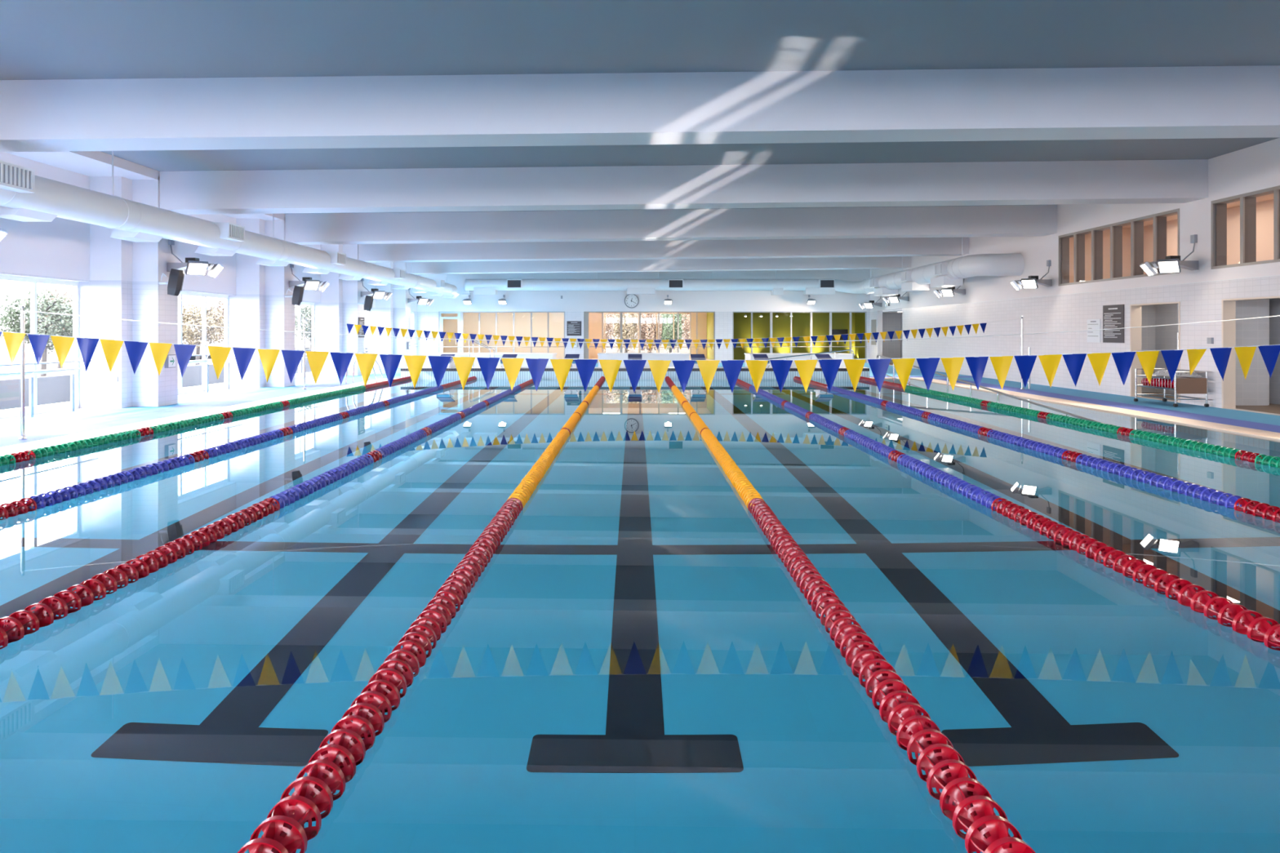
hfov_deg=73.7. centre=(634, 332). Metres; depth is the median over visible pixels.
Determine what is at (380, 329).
string
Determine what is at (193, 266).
floodlight
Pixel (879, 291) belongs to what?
outlet
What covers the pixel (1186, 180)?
beam
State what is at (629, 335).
tree
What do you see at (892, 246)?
beam
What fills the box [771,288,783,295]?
outlet
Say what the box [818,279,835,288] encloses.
outlet
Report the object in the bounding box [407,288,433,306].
floodlight
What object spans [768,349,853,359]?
handrail
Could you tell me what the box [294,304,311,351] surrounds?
tree
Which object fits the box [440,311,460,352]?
door
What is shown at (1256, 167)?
wall
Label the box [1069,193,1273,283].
wall
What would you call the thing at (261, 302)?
column
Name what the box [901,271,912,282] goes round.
outlet
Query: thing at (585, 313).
window
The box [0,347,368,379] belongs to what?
ground
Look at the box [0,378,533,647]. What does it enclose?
lane rope
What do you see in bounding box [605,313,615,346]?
tree
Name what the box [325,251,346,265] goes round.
outlet
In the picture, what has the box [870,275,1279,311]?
trim
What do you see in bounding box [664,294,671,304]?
floodlight
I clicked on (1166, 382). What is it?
lane rope
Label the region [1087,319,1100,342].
paper notice
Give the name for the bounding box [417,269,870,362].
wall
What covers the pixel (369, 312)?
window
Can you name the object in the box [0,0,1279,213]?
ceiling
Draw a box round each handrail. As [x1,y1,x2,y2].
[468,340,494,367]
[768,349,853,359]
[876,354,1103,423]
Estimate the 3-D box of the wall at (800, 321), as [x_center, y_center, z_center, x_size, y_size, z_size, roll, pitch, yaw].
[0.850,0.135,44.180,21.700,3.050,6.840,0,0,0]
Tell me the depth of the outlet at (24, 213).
11.59 m
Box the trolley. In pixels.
[1133,368,1208,407]
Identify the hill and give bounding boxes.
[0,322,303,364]
[605,313,688,353]
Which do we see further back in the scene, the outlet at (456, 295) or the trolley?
the outlet at (456, 295)
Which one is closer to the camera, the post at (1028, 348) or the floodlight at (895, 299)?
the post at (1028, 348)
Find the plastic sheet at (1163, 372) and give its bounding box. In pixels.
[1152,369,1202,377]
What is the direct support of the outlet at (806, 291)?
attached to the ceiling beam at (479, 286)
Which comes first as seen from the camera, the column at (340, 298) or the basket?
the basket
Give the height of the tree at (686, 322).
3.966 m
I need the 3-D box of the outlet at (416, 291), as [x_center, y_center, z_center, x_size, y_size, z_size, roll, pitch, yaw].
[-8.320,-1.700,33.260,0.600,0.280,0.720,0,0,0]
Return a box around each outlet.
[0,160,35,192]
[0,205,57,222]
[109,228,163,241]
[194,245,236,256]
[213,222,244,241]
[256,257,289,266]
[302,266,330,274]
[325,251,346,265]
[338,274,362,279]
[367,280,388,284]
[391,268,405,279]
[391,284,410,289]
[411,288,428,293]
[428,291,443,295]
[434,280,444,288]
[443,293,459,297]
[460,287,471,294]
[473,288,497,295]
[506,279,522,288]
[626,288,654,293]
[668,279,683,288]
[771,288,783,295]
[803,288,835,294]
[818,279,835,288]
[870,278,879,288]
[874,287,897,296]
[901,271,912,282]
[901,281,929,291]
[930,275,963,287]
[934,262,948,275]
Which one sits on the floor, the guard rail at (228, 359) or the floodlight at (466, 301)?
the guard rail at (228, 359)
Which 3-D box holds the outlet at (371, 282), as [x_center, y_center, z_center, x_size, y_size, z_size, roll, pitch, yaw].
[-8.320,-1.700,27.860,0.600,0.280,0.720,0,0,0]
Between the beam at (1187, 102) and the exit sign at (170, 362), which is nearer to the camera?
the beam at (1187, 102)
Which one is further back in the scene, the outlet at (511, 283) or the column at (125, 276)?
the outlet at (511, 283)
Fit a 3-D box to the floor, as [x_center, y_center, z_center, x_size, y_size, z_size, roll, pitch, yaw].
[0.400,1.575,17.250,21.500,0.270,46.500,0,0,0]
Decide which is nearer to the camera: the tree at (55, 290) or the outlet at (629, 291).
the tree at (55, 290)
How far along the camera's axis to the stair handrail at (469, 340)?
32.40 m
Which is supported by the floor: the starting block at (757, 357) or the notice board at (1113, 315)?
the starting block at (757, 357)
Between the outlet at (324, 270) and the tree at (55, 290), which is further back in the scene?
the tree at (55, 290)
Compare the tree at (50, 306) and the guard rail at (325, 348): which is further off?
the tree at (50, 306)
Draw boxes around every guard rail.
[0,360,97,417]
[188,352,235,392]
[294,347,325,378]
[364,345,379,367]
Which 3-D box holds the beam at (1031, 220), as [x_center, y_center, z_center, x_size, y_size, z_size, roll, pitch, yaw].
[0.400,-2.897,22.900,21.500,1.042,0.700,0,0,0]
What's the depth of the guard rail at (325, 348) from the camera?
26.36 m
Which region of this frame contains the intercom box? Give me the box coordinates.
[1207,337,1213,343]
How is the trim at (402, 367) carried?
on the pool edge at (425, 373)
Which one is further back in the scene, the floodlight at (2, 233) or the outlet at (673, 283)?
the outlet at (673, 283)
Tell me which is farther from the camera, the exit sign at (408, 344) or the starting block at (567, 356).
the exit sign at (408, 344)
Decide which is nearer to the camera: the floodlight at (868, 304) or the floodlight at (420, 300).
the floodlight at (420, 300)
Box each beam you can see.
[0,65,1279,151]
[159,159,1208,214]
[284,204,1057,244]
[359,236,968,262]
[405,256,911,274]
[464,271,862,295]
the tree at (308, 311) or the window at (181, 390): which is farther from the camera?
the tree at (308, 311)
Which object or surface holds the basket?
on the trolley
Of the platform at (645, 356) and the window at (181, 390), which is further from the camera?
the platform at (645, 356)
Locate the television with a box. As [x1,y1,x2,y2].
[831,328,848,339]
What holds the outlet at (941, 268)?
attached to the air duct at (950, 273)
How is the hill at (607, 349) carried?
on the ground
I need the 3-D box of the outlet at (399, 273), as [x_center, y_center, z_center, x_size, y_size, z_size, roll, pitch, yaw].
[-7.980,-1.960,28.580,0.440,0.300,0.660,0,0,0]
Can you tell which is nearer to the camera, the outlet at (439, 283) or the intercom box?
the intercom box
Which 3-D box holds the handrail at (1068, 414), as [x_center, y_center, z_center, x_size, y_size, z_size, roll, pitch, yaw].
[7.500,1.650,19.319,0.043,1.953,14.241,0,0,0]
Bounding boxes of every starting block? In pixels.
[440,354,455,368]
[500,354,517,368]
[564,354,579,368]
[627,354,641,359]
[690,354,705,368]
[752,354,769,368]
[814,354,832,368]
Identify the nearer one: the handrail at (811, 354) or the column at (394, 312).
the handrail at (811, 354)
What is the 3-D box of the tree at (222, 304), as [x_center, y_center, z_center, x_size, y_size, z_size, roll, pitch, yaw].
[-20.053,-0.086,42.430,2.782,3.402,3.335,0,0,5]
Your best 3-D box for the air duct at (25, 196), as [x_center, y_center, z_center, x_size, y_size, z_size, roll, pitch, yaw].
[-8.190,-2.353,21.405,0.860,1.586,38.810,0,0,0]
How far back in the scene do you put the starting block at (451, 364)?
27.14 m
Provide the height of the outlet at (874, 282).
0.360 m
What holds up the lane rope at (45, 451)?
on the water
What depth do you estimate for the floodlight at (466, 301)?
39.94 m
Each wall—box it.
[0,151,417,420]
[0,356,311,409]
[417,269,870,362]
[440,312,865,360]
[870,137,1279,415]
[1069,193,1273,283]
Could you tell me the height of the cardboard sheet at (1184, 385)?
0.300 m
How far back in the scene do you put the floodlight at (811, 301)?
39.93 m
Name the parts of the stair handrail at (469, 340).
rail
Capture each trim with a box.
[402,367,867,368]
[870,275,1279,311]
[1129,302,1180,403]
[1222,296,1279,408]
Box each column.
[89,176,177,408]
[235,218,294,387]
[320,244,364,376]
[375,262,410,368]
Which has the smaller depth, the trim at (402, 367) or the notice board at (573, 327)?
the trim at (402, 367)
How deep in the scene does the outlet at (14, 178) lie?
10.76 m
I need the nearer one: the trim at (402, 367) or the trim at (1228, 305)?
the trim at (1228, 305)
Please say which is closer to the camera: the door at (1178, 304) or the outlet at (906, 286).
the door at (1178, 304)
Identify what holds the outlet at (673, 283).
attached to the ceiling beam at (479, 286)
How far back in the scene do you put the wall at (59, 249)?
15.95 m
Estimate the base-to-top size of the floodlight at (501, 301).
0.450 m
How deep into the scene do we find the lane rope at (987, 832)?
3.24 m
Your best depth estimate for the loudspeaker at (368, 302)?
28.24 m
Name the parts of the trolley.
leg, leg, leg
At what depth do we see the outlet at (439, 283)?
34.20 m
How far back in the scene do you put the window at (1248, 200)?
15.63 m
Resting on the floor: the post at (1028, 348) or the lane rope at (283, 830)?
the post at (1028, 348)
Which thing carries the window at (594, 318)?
in the wall at (800, 321)
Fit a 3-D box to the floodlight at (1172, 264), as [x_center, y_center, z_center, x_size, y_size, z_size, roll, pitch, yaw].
[10.626,-1.536,16.902,1.026,0.809,0.593,0,0,13]
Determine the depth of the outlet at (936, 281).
26.43 m
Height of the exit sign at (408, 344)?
0.300 m
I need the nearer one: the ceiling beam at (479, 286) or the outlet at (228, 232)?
the outlet at (228, 232)
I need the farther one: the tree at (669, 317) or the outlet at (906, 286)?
the tree at (669, 317)
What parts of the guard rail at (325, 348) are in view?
rail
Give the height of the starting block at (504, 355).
0.745 m
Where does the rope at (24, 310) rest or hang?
attached to the steel post at (22, 311)
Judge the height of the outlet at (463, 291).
0.300 m
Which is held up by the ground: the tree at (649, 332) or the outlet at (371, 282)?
the tree at (649, 332)
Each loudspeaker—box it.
[158,268,184,296]
[284,285,303,305]
[357,295,373,311]
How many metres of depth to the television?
44.90 m
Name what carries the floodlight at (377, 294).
attached to the column at (340, 298)
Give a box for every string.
[0,331,1279,393]
[308,319,1017,350]
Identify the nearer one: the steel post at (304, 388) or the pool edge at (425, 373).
the steel post at (304, 388)
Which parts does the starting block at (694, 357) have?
number plate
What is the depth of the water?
4.18 m
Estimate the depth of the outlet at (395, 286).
30.32 m
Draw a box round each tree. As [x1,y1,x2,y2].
[0,288,72,376]
[16,284,72,368]
[182,300,224,364]
[206,298,224,344]
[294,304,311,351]
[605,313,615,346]
[608,313,641,352]
[636,313,662,352]
[654,313,685,352]
[680,313,688,339]
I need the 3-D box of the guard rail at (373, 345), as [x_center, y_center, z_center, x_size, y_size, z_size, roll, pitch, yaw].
[-10.223,0.978,31.625,0.094,0.924,4.810,0,0,0]
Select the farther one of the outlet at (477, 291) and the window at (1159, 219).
the outlet at (477, 291)
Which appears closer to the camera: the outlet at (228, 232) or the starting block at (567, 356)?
the outlet at (228, 232)
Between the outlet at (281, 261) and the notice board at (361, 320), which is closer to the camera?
the outlet at (281, 261)
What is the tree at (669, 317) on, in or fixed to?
on the ground
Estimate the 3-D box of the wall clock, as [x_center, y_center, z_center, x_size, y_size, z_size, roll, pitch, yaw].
[-0.163,-1.494,40.462,0.690,0.690,0.075,0,0,0]
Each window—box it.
[0,275,79,418]
[177,291,228,395]
[294,302,314,378]
[364,311,370,353]
[438,311,564,358]
[583,311,715,362]
[588,312,706,358]
[732,311,866,362]
[1057,208,1179,285]
[1211,185,1279,269]
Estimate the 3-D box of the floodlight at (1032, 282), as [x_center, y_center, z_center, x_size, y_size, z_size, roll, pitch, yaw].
[10.626,-1.536,22.852,1.026,0.809,0.593,0,0,13]
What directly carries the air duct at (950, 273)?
hanging from the ceiling
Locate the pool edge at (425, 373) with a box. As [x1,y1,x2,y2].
[400,368,869,378]
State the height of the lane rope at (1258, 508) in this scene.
0.161 m
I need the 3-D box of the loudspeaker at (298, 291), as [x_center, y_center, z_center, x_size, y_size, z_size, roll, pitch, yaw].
[-8.962,-0.969,22.420,0.565,0.535,0.300,0,0,0]
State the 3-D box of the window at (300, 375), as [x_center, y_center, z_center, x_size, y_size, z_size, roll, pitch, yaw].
[-10.590,0.240,25.660,0.080,2.400,4.880,0,0,0]
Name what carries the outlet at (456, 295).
attached to the air duct at (25, 196)
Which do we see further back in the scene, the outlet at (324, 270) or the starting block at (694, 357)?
the starting block at (694, 357)
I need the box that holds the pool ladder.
[345,351,382,383]
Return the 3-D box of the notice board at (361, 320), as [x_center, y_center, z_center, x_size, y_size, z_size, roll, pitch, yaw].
[-9.237,-0.170,28.850,0.018,0.680,0.660,0,0,0]
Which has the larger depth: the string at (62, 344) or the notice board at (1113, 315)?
the notice board at (1113, 315)
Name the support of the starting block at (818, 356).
on the floor
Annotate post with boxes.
[18,306,26,439]
[302,316,306,389]
[1020,316,1024,389]
[1027,347,1030,389]
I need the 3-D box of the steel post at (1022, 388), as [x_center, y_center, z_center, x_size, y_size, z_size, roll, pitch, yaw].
[9.800,0.514,21.600,0.090,1.851,0.090,0,0,0]
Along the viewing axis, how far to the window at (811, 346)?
40.52 m
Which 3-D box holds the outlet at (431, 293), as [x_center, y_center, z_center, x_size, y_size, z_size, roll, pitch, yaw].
[-8.320,-1.700,35.960,0.600,0.280,0.720,0,0,0]
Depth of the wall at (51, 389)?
17.54 m
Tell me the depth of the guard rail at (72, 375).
14.59 m
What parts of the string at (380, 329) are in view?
cord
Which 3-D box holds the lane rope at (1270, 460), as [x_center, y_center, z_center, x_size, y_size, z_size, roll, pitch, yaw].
[7.008,1.438,14.261,0.164,0.161,24.981,0,0,0]
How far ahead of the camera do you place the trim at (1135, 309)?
19.16 m
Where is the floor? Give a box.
[0,362,1279,457]
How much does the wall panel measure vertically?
1.180 m
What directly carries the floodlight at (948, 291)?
attached to the wall at (1256, 167)
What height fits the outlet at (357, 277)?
0.280 m
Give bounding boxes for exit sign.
[164,354,175,368]
[406,342,410,349]
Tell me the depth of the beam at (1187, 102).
10.65 m
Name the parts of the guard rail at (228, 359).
rail, rail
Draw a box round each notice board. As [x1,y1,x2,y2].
[358,317,364,337]
[566,320,581,335]
[1102,304,1124,342]
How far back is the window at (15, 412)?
15.22 m
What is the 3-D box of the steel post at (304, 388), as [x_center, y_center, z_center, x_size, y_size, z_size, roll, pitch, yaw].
[-8.370,0.516,21.600,0.090,1.848,0.090,0,0,0]
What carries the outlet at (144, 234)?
attached to the air duct at (25, 196)
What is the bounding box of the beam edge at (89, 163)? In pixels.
[4,151,284,220]
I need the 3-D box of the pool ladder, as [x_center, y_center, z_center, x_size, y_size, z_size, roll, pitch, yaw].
[-7.675,1.450,24.200,0.890,1.820,0.640,0,0,0]
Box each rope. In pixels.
[0,376,411,466]
[0,376,476,519]
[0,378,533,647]
[24,310,1279,343]
[237,376,604,852]
[665,376,1035,852]
[736,378,1279,647]
[793,376,1279,521]
[859,376,1279,467]
[1141,377,1174,388]
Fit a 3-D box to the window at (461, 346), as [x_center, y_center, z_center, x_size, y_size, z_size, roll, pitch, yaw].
[-6.320,0.223,40.536,6.000,2.435,0.148,0,0,0]
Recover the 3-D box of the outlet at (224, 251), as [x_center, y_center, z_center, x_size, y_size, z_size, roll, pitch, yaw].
[-8.320,-1.700,17.060,0.600,0.280,0.720,0,0,0]
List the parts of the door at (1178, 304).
handle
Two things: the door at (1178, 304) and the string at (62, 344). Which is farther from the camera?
the door at (1178, 304)
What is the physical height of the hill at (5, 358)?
3.007 m
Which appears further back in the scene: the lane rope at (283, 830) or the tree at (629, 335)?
the tree at (629, 335)
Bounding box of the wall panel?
[871,319,875,345]
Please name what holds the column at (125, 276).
on the floor
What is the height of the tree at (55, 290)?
3.691 m
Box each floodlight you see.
[0,228,8,240]
[167,239,223,278]
[288,263,328,292]
[360,278,391,300]
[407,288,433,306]
[462,294,471,304]
[497,294,506,304]
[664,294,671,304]
[806,294,815,304]
[858,297,882,309]
[883,292,908,303]
[933,278,965,297]
[1010,260,1051,290]
[1139,234,1198,276]
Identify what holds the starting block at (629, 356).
on the floor
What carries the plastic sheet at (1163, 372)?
on the trolley
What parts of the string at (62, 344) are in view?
cord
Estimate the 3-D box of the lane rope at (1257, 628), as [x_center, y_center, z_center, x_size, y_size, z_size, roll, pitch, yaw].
[3.007,1.438,14.261,0.165,0.160,24.981,0,0,0]
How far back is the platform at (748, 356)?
31.50 m
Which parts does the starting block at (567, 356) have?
number plate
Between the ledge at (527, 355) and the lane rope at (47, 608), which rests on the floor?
the ledge at (527, 355)
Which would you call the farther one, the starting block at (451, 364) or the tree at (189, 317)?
the tree at (189, 317)
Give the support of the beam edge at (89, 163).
attached to the ceiling
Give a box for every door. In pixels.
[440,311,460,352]
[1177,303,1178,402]
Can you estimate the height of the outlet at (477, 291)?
0.300 m
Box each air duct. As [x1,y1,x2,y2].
[0,151,471,297]
[859,236,1024,296]
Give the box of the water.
[0,378,1279,852]
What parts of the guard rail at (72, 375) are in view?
rail, rail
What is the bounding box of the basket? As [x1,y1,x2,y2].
[1139,376,1174,388]
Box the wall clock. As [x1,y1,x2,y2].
[624,293,639,308]
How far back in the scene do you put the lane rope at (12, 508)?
9.22 m
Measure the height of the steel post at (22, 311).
1.802 m
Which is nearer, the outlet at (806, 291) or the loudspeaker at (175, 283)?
the loudspeaker at (175, 283)
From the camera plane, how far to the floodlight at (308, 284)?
22.81 m
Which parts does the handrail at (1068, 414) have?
rail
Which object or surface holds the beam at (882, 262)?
attached to the ceiling
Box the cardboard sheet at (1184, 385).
[1176,377,1206,393]

